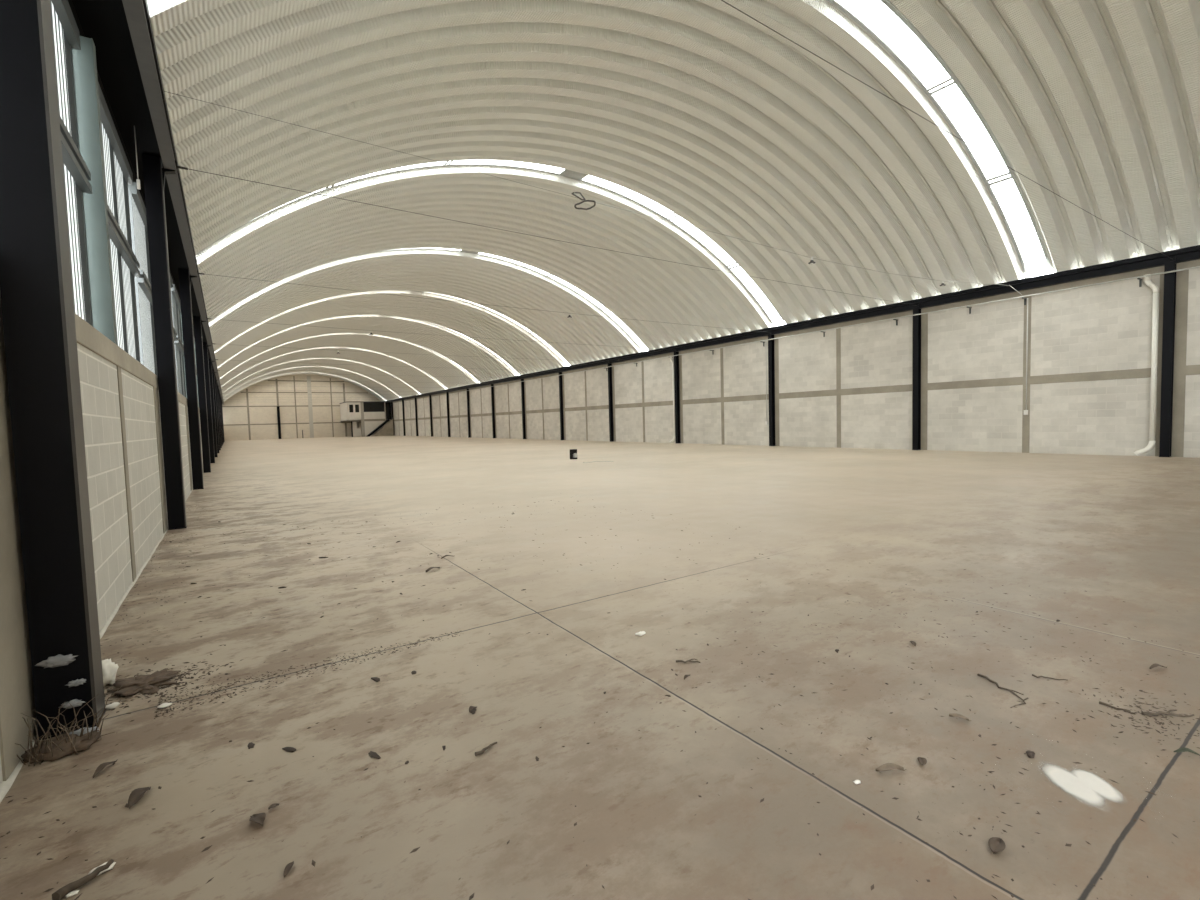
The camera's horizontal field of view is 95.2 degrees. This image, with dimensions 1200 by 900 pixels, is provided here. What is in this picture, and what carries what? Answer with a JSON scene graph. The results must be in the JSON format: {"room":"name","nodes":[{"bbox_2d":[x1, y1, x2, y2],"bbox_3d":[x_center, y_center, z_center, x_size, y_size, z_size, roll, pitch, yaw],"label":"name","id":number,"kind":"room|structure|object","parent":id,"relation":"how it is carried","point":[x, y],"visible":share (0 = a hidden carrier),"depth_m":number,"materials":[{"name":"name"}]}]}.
{"room":"empty warehouse","nodes":[
{"label":"empty warehouse","id":0,"kind":"room"},
{"bbox_2d":[0,343,202,783],"bbox_3d":[-22.746,-0.722,32.085,0.200,1.905,96.550,-4,4,-34],"label":"wall","id":1,"kind":"structure","parent":0,"point":[98,375],"depth_m":4.42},
{"bbox_2d":[0,297,36,780],"bbox_3d":[-2.464,0.311,2.148,0.188,1.885,0.480,-4,4,-34],"label":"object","id":2,"kind":"structure","parent":1,"relation":"attached to","point":[17,697],"depth_m":2.22,"materials":[{"name":"concrete"}]},
{"bbox_2d":[50,0,92,325],"bbox_3d":[-3.515,-2.118,3.389,0.131,2.540,2.732,-4,4,-34],"label":"window","id":3,"kind":"structure","parent":1,"relation":"in","point":[66,35],"depth_m":4.34,"materials":[{"name":"glass"}]},
{"bbox_2d":[0,488,192,802],"bbox_3d":[-9.285,0.867,12.499,0.060,0.055,48.947,-4,4,-34],"label":"baseboard","id":4,"kind":"structure","parent":1,"relation":"attached to","point":[6,785],"depth_m":3.66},
{"bbox_2d":[0,296,199,413],"bbox_3d":[-22.774,-1.762,32.030,0.222,0.180,96.550,-4,4,-34],"label":"trim","id":5,"kind":"structure","parent":1,"relation":"on","point":[87,336],"depth_m":4.43,"materials":[{"name":"concrete"}]},
{"bbox_2d":[72,36,116,344],"bbox_3d":[-4.300,-2.170,4.651,0.155,2.540,0.160,-4,4,-34],"label":"window post","id":6,"kind":"object","parent":5,"relation":"on","point":[84,60],"visible":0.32,"depth_m":4.62,"materials":[{"name":"grey metal"}]},
{"bbox_2d":[98,82,139,361],"bbox_3d":[-5.181,-2.204,5.849,0.131,2.540,2.732,-4,4,-34],"label":"window","id":7,"kind":"structure","parent":1,"relation":"in","point":[125,265],"depth_m":6.13,"materials":[{"name":"glass"}]},
{"bbox_2d":[117,366,135,581],"bbox_3d":[-4.230,0.220,4.758,0.188,1.885,0.170,-4,4,-34],"label":"trim","id":8,"kind":"structure","parent":1,"relation":"attached to","point":[119,375],"depth_m":4.78,"materials":[{"name":"concrete"}]},
{"bbox_2d":[128,182,157,375],"bbox_3d":[-6.891,-2.292,8.376,0.131,2.540,2.732,-4,4,-34],"label":"window","id":9,"kind":"structure","parent":1,"relation":"in","point":[138,220],"depth_m":7.85,"materials":[{"name":"glass"}]},
{"bbox_2d":[153,387,167,532],"bbox_3d":[-5.840,0.137,7.135,0.188,1.885,0.480,-4,4,-34],"label":"trim","id":10,"kind":"structure","parent":1,"relation":"attached to","point":[155,390],"depth_m":7.14,"materials":[{"name":"concrete"}]},
{"bbox_2d":[171,284,185,396],"bbox_3d":[-10.267,-2.466,13.363,0.131,2.540,2.732,-4,4,-34],"label":"window","id":11,"kind":"structure","parent":1,"relation":"in","point":[176,305],"depth_m":13.38,"materials":[{"name":"glass"}]},
{"bbox_2d":[185,405,191,489],"bbox_3d":[-9.216,-0.036,12.122,0.188,1.885,0.480,-4,4,-34],"label":"trim","id":12,"kind":"structure","parent":1,"relation":"attached to","point":[185,405],"depth_m":12.11,"materials":[{"name":"concrete"}]},
{"bbox_2d":[68,0,221,399],"bbox_3d":[-22.773,-4.567,31.933,0.490,0.360,96.550,-4,4,-34],"label":"beam","id":13,"kind":"structure","parent":0,"point":[105,22],"depth_m":5.83,"materials":[{"name":"black metal"}]},
{"bbox_2d":[134,126,139,189],"bbox_3d":[-5.494,-3.492,6.488,0.030,0.780,0.030,0,4,33],"label":"hanging wire","id":14,"kind":"object","parent":13,"relation":"hanging from","point":[137,180],"visible":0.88,"depth_m":6.49,"materials":[{"name":"white plastic"}]},
{"bbox_2d":[222,374,379,440],"bbox_3d":[-41.452,-6.299,77.669,20.800,9.160,0.200,-4,4,-34],"label":"wall","id":15,"kind":"structure","parent":0,"point":[231,415],"depth_m":76.36,"materials":[{"name":"concrete"}]},
{"bbox_2d":[246,389,250,439],"bbox_3d":[-47.301,-4.792,73.661,0.220,6.900,0.066,-4,4,-34],"label":"trim","id":16,"kind":"structure","parent":15,"relation":"attached to","point":[246,389],"depth_m":73.63,"materials":[{"name":"concrete"}]},
{"bbox_2d":[222,405,339,406],"bbox_3d":[-41.405,-6.237,77.605,20.340,0.160,0.062,-4,4,-34],"label":"trim","id":17,"kind":"structure","parent":15,"relation":"attached to","point":[297,405],"depth_m":76.17,"materials":[{"name":"concrete"}]},
{"bbox_2d":[224,422,360,425],"bbox_3d":[-41.338,-3.801,77.735,20.340,0.160,0.062,-4,4,-34],"label":"trim","id":18,"kind":"structure","parent":15,"relation":"attached to","point":[316,422],"depth_m":75.79,"materials":[{"name":"concrete"}]},
{"bbox_2d":[293,376,297,437],"bbox_3d":[-42.666,-5.986,76.758,0.160,8.700,0.066,-4,4,-34],"label":"trim","id":19,"kind":"structure","parent":15,"relation":"attached to","point":[293,376],"depth_m":76.71,"materials":[{"name":"concrete"}]},
{"bbox_2d":[241,392,367,392],"bbox_3d":[-41.374,-8.128,77.560,15.990,0.160,0.062,-4,4,-34],"label":"trim","id":20,"kind":"structure","parent":15,"relation":"attached to","point":[241,392],"depth_m":77.22,"materials":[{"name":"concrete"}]},
{"bbox_2d":[268,380,343,381],"bbox_3d":[-41.418,-9.745,77.474,9.583,0.160,0.062,-4,4,-34],"label":"trim","id":21,"kind":"structure","parent":15,"relation":"attached to","point":[268,380],"depth_m":77.18,"materials":[{"name":"concrete"}]},
{"bbox_2d":[307,376,313,437],"bbox_3d":[-41.148,-6.132,77.772,0.500,8.800,0.080,-4,4,-34],"label":"trim","id":22,"kind":"structure","parent":15,"relation":"attached to","point":[308,377],"depth_m":77.73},
{"bbox_2d":[330,378,333,436],"bbox_3d":[-38.863,-6.128,79.327,0.160,8.500,0.066,-4,4,-34],"label":"trim","id":23,"kind":"structure","parent":15,"relation":"attached to","point":[330,378],"depth_m":79.28,"materials":[{"name":"concrete"}]},
{"bbox_2d":[343,383,346,436],"bbox_3d":[-37.413,-5.870,80.318,0.250,7.800,0.066,-4,4,-34],"label":"trim","id":24,"kind":"structure","parent":15,"relation":"attached to","point":[343,383],"depth_m":80.22,"materials":[{"name":"concrete"}]},
{"bbox_2d":[0,435,1199,899],"bbox_3d":[-14.217,-0.257,37.875,20.800,0.150,96.950,-4,4,-34],"label":"floor","id":25,"kind":"structure","parent":0,"point":[1053,529],"depth_m":2.71,"materials":[{"name":"concrete"}]},
{"bbox_2d":[0,0,105,741],"bbox_3d":[-2.378,-1.214,2.371,0.330,4.900,0.200,-4,4,-34],"label":"steel column","id":26,"kind":"structure","parent":25,"relation":"on","point":[36,289],"depth_m":2.32,"materials":[{"name":"metal"}]},
{"bbox_2d":[35,654,75,667],"bbox_3d":[-2.336,0.907,2.355,0.138,0.052,0.027,-4,4,-34],"label":"scrap","id":27,"kind":"object","parent":26,"relation":"attached to","point":[58,660],"visible":1,"depth_m":2.35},
{"bbox_2d":[59,699,84,708],"bbox_3d":[-2.299,1.105,2.386,0.091,0.035,0.024,-4,4,-34],"label":"scrap","id":28,"kind":"object","parent":26,"relation":"attached to","point":[75,703],"visible":0.93,"depth_m":2.38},
{"bbox_2d":[65,678,85,686],"bbox_3d":[-2.289,1.016,2.389,0.071,0.028,0.026,-4,4,-34],"label":"scrap","id":29,"kind":"object","parent":26,"relation":"attached to","point":[77,682],"visible":1,"depth_m":2.39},
{"bbox_2d":[21,730,101,763],"bbox_3d":[-2.238,1.230,2.279,0.249,0.061,0.226,-4,4,-34],"label":"heap","id":30,"kind":"object","parent":25,"relation":"on","point":[82,743],"visible":0.73,"depth_m":2.25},
{"bbox_2d":[15,686,121,765],"bbox_3d":[-2.241,1.146,2.244,0.426,0.200,0.330,-4,4,-34],"label":"dry grass","id":31,"kind":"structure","parent":30,"relation":"on","point":[30,735],"depth_m":2.24,"materials":[{"name":"beige plant"}]},
{"bbox_2d":[52,859,113,899],"bbox_3d":[-1.491,1.243,1.586,0.030,0.030,0.138,0,3,26],"label":"twig","id":32,"kind":"object","parent":25,"relation":"on","point":[60,893],"visible":1,"depth_m":1.56,"materials":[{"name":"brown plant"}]},
{"bbox_2d":[70,726,99,735],"bbox_3d":[-2.204,1.207,2.331,0.110,0.044,0.026,-4,4,-34],"label":"scrap","id":33,"kind":"object","parent":25,"relation":"on","point":[78,732],"visible":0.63,"depth_m":2.33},
{"bbox_2d":[89,862,115,875],"bbox_3d":[-1.484,1.246,1.632,0.062,0.021,0.040,-4,4,-34],"label":"chip","id":34,"kind":"object","parent":25,"relation":"on","point":[111,866],"visible":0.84,"depth_m":1.63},
{"bbox_2d":[93,759,117,777],"bbox_3d":[-1.916,1.226,2.123,0.030,0.024,0.112,-2,3,-1],"label":"dead leaf","id":35,"kind":"object","parent":25,"relation":"on","point":[102,766],"visible":1,"depth_m":2.11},
{"bbox_2d":[102,658,117,686],"bbox_3d":[-2.568,1.160,2.857,0.092,0.130,0.200,-4,4,-34],"label":"lump","id":36,"kind":"object","parent":25,"relation":"on","point":[109,669],"visible":0.71,"depth_m":2.82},
{"bbox_2d":[105,702,119,708],"bbox_3d":[-2.323,1.217,2.604,0.044,0.022,0.055,0,3,20],"label":"chip","id":37,"kind":"object","parent":25,"relation":"on","point":[115,704],"visible":0.91,"depth_m":2.60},
{"bbox_2d":[128,787,150,808],"bbox_3d":[-1.635,1.224,1.949,0.050,0.030,0.112,-2,3,-7],"label":"dead leaf","id":38,"kind":"object","parent":25,"relation":"on","point":[136,795],"visible":1,"depth_m":1.93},
{"bbox_2d":[107,668,180,696],"bbox_3d":[-2.360,1.207,2.823,0.309,0.038,0.323,-4,4,-34],"label":"heap","id":39,"kind":"object","parent":25,"relation":"on","point":[146,684],"visible":0.99,"depth_m":2.82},
{"bbox_2d":[142,154,186,529],"bbox_3d":[-5.754,-1.387,7.358,0.330,4.900,0.200,-4,4,-34],"label":"steel column","id":40,"kind":"structure","parent":25,"relation":"on","point":[154,174],"depth_m":7.25,"materials":[{"name":"metal"}]},
{"bbox_2d":[178,268,203,489],"bbox_3d":[-9.130,-1.561,12.345,0.330,4.900,0.200,-4,4,-34],"label":"steel column","id":41,"kind":"structure","parent":25,"relation":"on","point":[184,275],"depth_m":12.24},
{"bbox_2d":[193,316,210,472],"bbox_3d":[-12.506,-1.735,17.332,0.330,4.900,0.200,-4,4,-34],"label":"steel column","id":42,"kind":"structure","parent":25,"relation":"on","point":[197,321],"depth_m":17.22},
{"bbox_2d":[203,342,214,462],"bbox_3d":[-15.882,-1.909,22.319,0.330,4.900,0.200,-4,4,-34],"label":"steel column","id":43,"kind":"structure","parent":25,"relation":"on","point":[205,346],"depth_m":22.22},
{"bbox_2d":[208,359,217,456],"bbox_3d":[-19.258,-2.082,27.306,0.330,4.900,0.200,-4,4,-34],"label":"steel column","id":44,"kind":"structure","parent":25,"relation":"on","point":[209,360],"depth_m":27.21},
{"bbox_2d":[212,370,218,452],"bbox_3d":[-22.634,-2.256,32.293,0.330,4.900,0.200,-4,4,-34],"label":"steel column","id":45,"kind":"structure","parent":25,"relation":"on","point":[213,372],"depth_m":32.20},
{"bbox_2d":[215,378,220,449],"bbox_3d":[-26.009,-2.430,37.280,0.330,4.900,0.200,-4,4,-34],"label":"steel column","id":46,"kind":"structure","parent":25,"relation":"on","point":[215,378],"depth_m":37.20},
{"bbox_2d":[122,0,223,404],"bbox_3d":[-22.521,-4.738,32.097,0.132,0.310,96.550,-4,4,-34],"label":"beam","id":47,"kind":"structure","parent":46,"relation":"on","point":[136,11],"depth_m":6.27,"materials":[{"name":"black metal"}]},
{"bbox_2d":[217,384,221,447],"bbox_3d":[-29.385,-2.604,42.267,0.330,4.900,0.200,-4,4,-34],"label":"steel column","id":48,"kind":"structure","parent":25,"relation":"on","point":[217,384],"depth_m":42.20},
{"bbox_2d":[249,813,265,826],"bbox_3d":[-1.137,1.222,1.815,0.085,0.021,0.045,1,4,37],"label":"dead leaf","id":49,"kind":"object","parent":25,"relation":"on","point":[259,818],"visible":1,"depth_m":1.81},
{"bbox_2d":[277,406,280,438],"bbox_3d":[-44.310,-3.775,75.590,0.360,4.500,0.155,-4,4,-34],"label":"column","id":50,"kind":"structure","parent":25,"relation":"on","point":[278,407],"depth_m":75.54,"materials":[{"name":"metal"}]},
{"bbox_2d":[284,861,293,876],"bbox_3d":[-0.915,1.231,1.613,0.020,0.014,0.057,-2,3,-1],"label":"dead leaf","id":51,"kind":"object","parent":25,"relation":"on","point":[288,867],"visible":1,"depth_m":1.61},
{"bbox_2d":[339,401,391,436],"bbox_3d":[-33.826,-4.449,79.253,6.000,4.880,5.730,-4,4,-34],"label":"mezzanine office","id":52,"kind":"object","parent":25,"relation":"on","point":[371,414],"visible":0.98,"depth_m":76.79,"materials":[{"name":"white paint"}]},
{"bbox_2d":[367,419,393,436],"bbox_3d":[-31.082,-3.182,77.186,3.600,2.420,0.800,-4,4,-34],"label":"staircase","id":53,"kind":"structure","parent":25,"relation":"on","point":[387,429],"depth_m":77.35,"materials":[{"name":"black paint"}]},
{"bbox_2d":[402,400,404,435],"bbox_3d":[-26.350,-4.297,73.497,0.190,4.780,0.200,-4,4,-34],"label":"steel column","id":54,"kind":"structure","parent":25,"relation":"on","point":[402,400],"depth_m":73.47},
{"bbox_2d":[415,398,417,435],"bbox_3d":[-22.974,-4.123,68.510,0.190,4.780,0.200,-4,4,-34],"label":"steel column","id":55,"kind":"structure","parent":25,"relation":"on","point":[415,398],"depth_m":68.50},
{"bbox_2d":[429,395,432,436],"bbox_3d":[-19.599,-3.950,63.523,0.190,4.780,0.200,-4,4,-34],"label":"steel column","id":56,"kind":"structure","parent":25,"relation":"on","point":[430,401],"depth_m":63.52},
{"bbox_2d":[446,392,449,436],"bbox_3d":[-16.223,-3.776,58.536,0.190,4.780,0.200,-4,4,-34],"label":"steel column","id":57,"kind":"structure","parent":25,"relation":"on","point":[447,393],"depth_m":58.52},
{"bbox_2d":[466,389,470,437],"bbox_3d":[-12.847,-3.602,53.549,0.190,4.780,0.200,-4,4,-34],"label":"steel column","id":58,"kind":"structure","parent":25,"relation":"on","point":[468,403],"depth_m":53.54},
{"bbox_2d":[475,742,496,755],"bbox_3d":[-0.451,1.188,2.179,0.021,0.017,0.106,1,4,42],"label":"twig","id":59,"kind":"object","parent":25,"relation":"on","point":[483,750],"visible":1,"depth_m":2.16,"materials":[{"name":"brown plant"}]},
{"bbox_2d":[491,384,495,437],"bbox_3d":[-9.471,-3.428,48.562,0.190,4.780,0.200,-4,4,-34],"label":"steel column","id":60,"kind":"structure","parent":25,"relation":"on","point":[492,388],"depth_m":48.55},
{"bbox_2d":[521,379,525,438],"bbox_3d":[-6.095,-3.254,43.575,0.190,4.780,0.200,-4,4,-34],"label":"steel column","id":61,"kind":"structure","parent":25,"relation":"on","point":[522,383],"depth_m":43.55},
{"bbox_2d":[559,372,563,439],"bbox_3d":[-2.719,-3.080,38.588,0.190,4.780,0.200,-4,4,-34],"label":"steel column","id":62,"kind":"structure","parent":25,"relation":"on","point":[560,373],"depth_m":38.57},
{"bbox_2d":[0,493,1199,899],"bbox_3d":[-1.630,1.006,6.316,5.803,0.006,11.691,-4,4,-34],"label":"litter","id":63,"kind":"object","parent":25,"relation":"on","point":[189,670],"visible":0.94,"depth_m":2.65,"materials":[{"name":"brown plant"}]},
{"bbox_2d":[608,363,613,441],"bbox_3d":[0.657,-2.907,33.601,0.190,4.780,0.200,-4,4,-34],"label":"steel column","id":64,"kind":"structure","parent":25,"relation":"on","point":[610,391],"depth_m":33.58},
{"bbox_2d":[388,245,1199,401],"bbox_3d":[-6.035,-5.787,43.221,0.160,0.310,96.550,-4,4,-34],"label":"beam","id":65,"kind":"structure","parent":64,"relation":"on","point":[1191,253],"depth_m":18.24,"materials":[{"name":"metal"}]},
{"bbox_2d":[211,342,609,362],"bbox_3d":[-7.644,-4.854,27.853,19.810,0.103,0.100,-4,4,-34],"label":"cable","id":66,"kind":"object","parent":65,"relation":"attached to","point":[211,342],"visible":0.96,"depth_m":26.11,"materials":[{"name":"black paint"}]},
{"bbox_2d":[206,317,675,350],"bbox_3d":[-4.268,-4.680,22.866,19.810,0.103,0.100,-4,4,-34],"label":"cable","id":67,"kind":"object","parent":65,"relation":"attached to","point":[206,317],"visible":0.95,"depth_m":20.80,"materials":[{"name":"black paint"}]},
{"bbox_2d":[197,271,771,333],"bbox_3d":[-0.892,-4.506,17.879,19.810,0.103,0.100,-4,4,-34],"label":"cable","id":68,"kind":"object","parent":65,"relation":"attached to","point":[197,271],"visible":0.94,"depth_m":15.27,"materials":[{"name":"black paint"}]},
{"bbox_2d":[175,161,918,306],"bbox_3d":[2.484,-4.333,12.892,19.810,0.103,0.100,-4,4,-34],"label":"cable","id":69,"kind":"object","parent":65,"relation":"attached to","point":[180,167],"visible":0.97,"depth_m":9.35,"materials":[{"name":"black paint"}]},
{"bbox_2d":[164,91,1021,294],"bbox_3d":[3.546,-4.284,11.381,19.786,0.513,1.074,-3,4,-31],"label":"cable","id":70,"kind":"object","parent":65,"relation":"hanging from","point":[811,262],"visible":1,"depth_m":9.71,"materials":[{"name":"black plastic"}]},
{"bbox_2d":[721,0,1175,261],"bbox_3d":[5.860,-4.159,7.905,19.810,0.103,0.100,-4,4,-34],"label":"cable","id":71,"kind":"object","parent":65,"relation":"attached to","point":[1171,258],"visible":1,"depth_m":6.38,"materials":[{"name":"black paint"}]},
{"bbox_2d":[670,357,674,442],"bbox_3d":[3.797,-2.652,28.842,0.151,4.593,0.396,-5,4,-44],"label":"downpipe","id":72,"kind":"object","parent":25,"relation":"on","point":[671,360],"visible":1,"depth_m":28.69,"materials":[{"name":"white plastic"}]},
{"bbox_2d":[674,351,680,442],"bbox_3d":[4.033,-2.733,28.614,0.190,4.780,0.200,-4,4,-34],"label":"steel column","id":73,"kind":"structure","parent":25,"relation":"on","point":[676,358],"depth_m":28.59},
{"bbox_2d":[768,334,774,445],"bbox_3d":[7.409,-2.559,23.627,0.190,4.780,0.200,-4,4,-34],"label":"steel column","id":74,"kind":"structure","parent":25,"relation":"on","point":[771,360],"depth_m":23.60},
{"bbox_2d":[876,763,906,770],"bbox_3d":[1.055,1.153,1.982,0.112,0.021,0.035,-2,3,0],"label":"dead leaf","id":75,"kind":"object","parent":25,"relation":"on","point":[888,766],"visible":1,"depth_m":1.99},
{"bbox_2d":[912,308,920,449],"bbox_3d":[10.785,-2.385,18.640,0.190,4.780,0.200,-4,4,-34],"label":"steel column","id":76,"kind":"structure","parent":25,"relation":"on","point":[916,426],"depth_m":18.61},
{"bbox_2d":[949,713,970,720],"bbox_3d":[1.516,1.126,2.305,0.079,0.015,0.030,1,4,35],"label":"dead leaf","id":77,"kind":"object","parent":25,"relation":"on","point":[953,714],"visible":1,"depth_m":2.31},
{"bbox_2d":[988,837,1005,853],"bbox_3d":[1.178,1.171,1.623,0.079,0.017,0.040,-4,4,-40],"label":"stone","id":78,"kind":"object","parent":25,"relation":"on","point":[996,844],"visible":1,"depth_m":1.62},
{"bbox_2d":[977,673,1023,700],"bbox_3d":[1.885,1.106,2.561,0.052,0.013,0.254,-2,3,-9],"label":"twig","id":79,"kind":"object","parent":25,"relation":"on","point":[978,674],"visible":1,"depth_m":2.55,"materials":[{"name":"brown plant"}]},
{"bbox_2d":[1043,765,1121,805],"bbox_3d":[1.660,1.150,1.901,0.450,0.006,0.420,-4,4,-34],"label":"powder spill","id":80,"kind":"object","parent":25,"relation":"on","point":[1084,785],"visible":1,"depth_m":1.88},
{"bbox_2d":[1099,701,1134,713],"bbox_3d":[2.223,1.108,2.352,0.025,0.013,0.116,-4,4,-37],"label":"twig","id":81,"kind":"object","parent":25,"relation":"on","point":[1100,702],"visible":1,"depth_m":2.35,"materials":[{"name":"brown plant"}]},
{"bbox_2d":[1134,274,1158,455],"bbox_3d":[13.897,-2.132,13.923,0.151,4.593,0.396,-5,4,-44],"label":"downpipe","id":82,"kind":"object","parent":25,"relation":"on","point":[1147,280],"visible":1,"depth_m":13.79,"materials":[{"name":"white plastic"}]},
{"bbox_2d":[1141,710,1193,716],"bbox_3d":[2.378,1.107,2.294,0.188,0.015,0.056,-2,3,-2],"label":"twig","id":83,"kind":"object","parent":25,"relation":"on","point":[1158,713],"visible":1,"depth_m":2.29,"materials":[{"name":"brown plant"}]},
{"bbox_2d":[1159,263,1176,456],"bbox_3d":[14.161,-2.212,13.653,0.190,4.780,0.200,-4,4,-34],"label":"steel column","id":84,"kind":"structure","parent":25,"relation":"on","point":[1169,301],"depth_m":13.60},
{"bbox_2d":[1173,747,1199,755],"bbox_3d":[2.183,1.120,2.032,0.085,0.020,0.025,-1,3,18],"label":"dead leaf","id":85,"kind":"object","parent":25,"relation":"on","point":[1183,749],"visible":1,"depth_m":2.04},
{"bbox_2d":[147,0,1199,401],"bbox_3d":[-14.331,-7.422,37.548,20.337,4.234,96.650,-4,4,-34],"label":"ceiling","id":86,"kind":"structure","parent":0,"point":[701,110],"depth_m":13.64,"materials":[{"name":"metal"}]},
{"bbox_2d":[400,316,516,373],"bbox_3d":[-14.886,-7.580,38.356,19.941,3.933,0.650,-4,4,-34],"label":"skylight","id":87,"kind":"object","parent":86,"relation":"attached to","point":[508,365],"visible":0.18,"depth_m":42.62,"materials":[{"name":"white"}]},
{"bbox_2d":[406,290,567,363],"bbox_3d":[-10.516,-7.355,31.900,19.941,3.933,0.650,-4,4,-34],"label":"skylight","id":88,"kind":"object","parent":86,"relation":"attached to","point":[509,319],"visible":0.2,"depth_m":35.73,"materials":[{"name":"white"}]},
{"bbox_2d":[198,160,783,322],"bbox_3d":[-0.766,-6.853,17.497,19.941,3.933,0.650,-4,4,-34],"label":"skylight","id":89,"kind":"object","parent":86,"relation":"attached to","point":[705,241],"visible":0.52,"depth_m":18.99,"materials":[{"name":"white"}]},
{"bbox_2d":[361,248,645,348],"bbox_3d":[-5.809,-7.112,24.947,19.941,3.933,0.650,-4,4,-34],"label":"skylight","id":90,"kind":"object","parent":86,"relation":"attached to","point":[615,319],"visible":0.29,"depth_m":28.02,"materials":[{"name":"white"}]},
{"bbox_2d":[827,0,1051,272],"bbox_3d":[4.278,-6.593,10.047,19.941,3.933,0.650,-4,4,-34],"label":"skylight","id":91,"kind":"object","parent":86,"relation":"attached to","point":[880,19],"visible":0.99,"depth_m":12.78,"materials":[{"name":"white"}]},
{"bbox_2d":[387,268,1199,457],"bbox_3d":[-5.784,-3.308,43.477,0.200,4.920,96.550,-4,4,-34],"label":"wall","id":92,"kind":"structure","parent":0,"point":[1108,326],"depth_m":18.96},
{"bbox_2d":[524,381,526,438],"bbox_3d":[-5.940,-3.181,43.622,0.109,4.620,0.500,-4,4,-34],"label":"trim","id":93,"kind":"structure","parent":92,"relation":"attached to","point":[524,381],"depth_m":43.45,"materials":[{"name":"concrete"}]},
{"bbox_2d":[541,378,544,439],"bbox_3d":[-4.246,-3.094,41.120,0.109,4.620,0.180,-4,4,-34],"label":"trim","id":94,"kind":"structure","parent":92,"relation":"attached to","point":[541,378],"depth_m":41.07,"materials":[{"name":"concrete"}]},
{"bbox_2d":[562,375,565,439],"bbox_3d":[-2.564,-3.007,38.635,0.109,4.620,0.500,-4,4,-34],"label":"trim","id":95,"kind":"structure","parent":92,"relation":"attached to","point":[562,375],"depth_m":38.48,"materials":[{"name":"concrete"}]},
{"bbox_2d":[584,371,587,440],"bbox_3d":[-0.870,-2.920,36.133,0.109,4.620,0.180,-4,4,-34],"label":"trim","id":96,"kind":"structure","parent":92,"relation":"attached to","point":[584,371],"depth_m":36.10,"materials":[{"name":"concrete"}]},
{"bbox_2d":[612,366,615,441],"bbox_3d":[0.812,-2.833,33.648,0.109,4.620,0.500,-4,4,-34],"label":"trim","id":97,"kind":"structure","parent":92,"relation":"attached to","point":[613,385],"depth_m":33.50,"materials":[{"name":"concrete"}]},
{"bbox_2d":[641,361,644,441],"bbox_3d":[2.506,-2.746,31.146,0.109,4.620,0.180,-4,4,-34],"label":"trim","id":98,"kind":"structure","parent":92,"relation":"attached to","point":[642,362],"depth_m":31.10,"materials":[{"name":"concrete"}]},
{"bbox_2d":[679,355,682,442],"bbox_3d":[4.188,-2.660,28.661,0.109,4.620,0.500,-4,4,-34],"label":"trim","id":99,"kind":"structure","parent":92,"relation":"attached to","point":[680,356],"depth_m":28.50,"materials":[{"name":"concrete"}]},
{"bbox_2d":[720,348,724,444],"bbox_3d":[5.882,-2.572,26.159,0.109,4.620,0.180,-4,4,-34],"label":"trim","id":100,"kind":"structure","parent":92,"relation":"attached to","point":[721,349],"depth_m":26.12,"materials":[{"name":"concrete"}]},
{"bbox_2d":[765,359,767,424],"bbox_3d":[7.268,-2.918,23.942,0.056,3.610,0.100,-4,4,-34],"label":"conduit","id":101,"kind":"object","parent":92,"relation":"attached to","point":[766,421],"visible":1,"depth_m":23.96,"materials":[{"name":"white plastic"}]},
{"bbox_2d":[774,339,779,445],"bbox_3d":[7.564,-2.486,23.674,0.109,4.620,0.500,-4,4,-34],"label":"trim","id":102,"kind":"structure","parent":92,"relation":"attached to","point":[776,341],"depth_m":23.52,"materials":[{"name":"concrete"}]},
{"bbox_2d":[393,259,1199,402],"bbox_3d":[-5.893,-5.611,43.324,0.108,0.260,96.550,-4,4,-34],"label":"trim","id":103,"kind":"structure","parent":92,"relation":"attached to","point":[1194,263],"depth_m":18.33,"materials":[{"name":"metal"}]},
{"bbox_2d":[394,365,1199,420],"bbox_3d":[-5.822,-3.005,43.462,0.110,0.240,96.550,-4,4,-34],"label":"trim","id":104,"kind":"structure","parent":92,"relation":"attached to","point":[1188,369],"depth_m":18.49,"materials":[{"name":"concrete"}]},
{"bbox_2d":[457,266,1199,392],"bbox_3d":[3.327,-4.829,29.387,0.285,0.240,62.900,-4,4,-34],"label":"conduit","id":105,"kind":"object","parent":92,"relation":"attached to","point":[1138,277],"visible":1,"depth_m":17.75,"materials":[{"name":"metal"}]},
{"bbox_2d":[836,328,840,447],"bbox_3d":[9.258,-2.399,21.172,0.109,4.620,0.180,-4,4,-34],"label":"trim","id":106,"kind":"structure","parent":92,"relation":"attached to","point":[838,331],"depth_m":21.13,"materials":[{"name":"concrete"}]},
{"bbox_2d":[912,313,927,449],"bbox_3d":[10.940,-2.312,18.687,0.109,4.620,0.500,-4,4,-34],"label":"trim","id":107,"kind":"structure","parent":92,"relation":"attached to","point":[924,317],"depth_m":18.54,"materials":[{"name":"concrete"}]},
{"bbox_2d":[1024,298,1027,414],"bbox_3d":[12.560,-2.745,16.115,0.056,3.410,0.100,-4,4,-34],"label":"conduit","id":108,"kind":"object","parent":92,"relation":"attached to","point":[1026,410],"visible":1,"depth_m":16.11,"materials":[{"name":"white plastic"}]},
{"bbox_2d":[1022,296,1031,452],"bbox_3d":[12.634,-2.225,16.185,0.109,4.620,0.180,-4,4,-34],"label":"trim","id":109,"kind":"structure","parent":92,"relation":"attached to","point":[1025,418],"depth_m":16.16,"materials":[{"name":"concrete"}]},
{"bbox_2d":[1155,270,1188,456],"bbox_3d":[14.316,-2.138,13.700,0.109,4.620,0.500,-4,4,-34],"label":"trim","id":110,"kind":"structure","parent":92,"relation":"attached to","point":[1182,277],"depth_m":13.59,"materials":[{"name":"concrete"}]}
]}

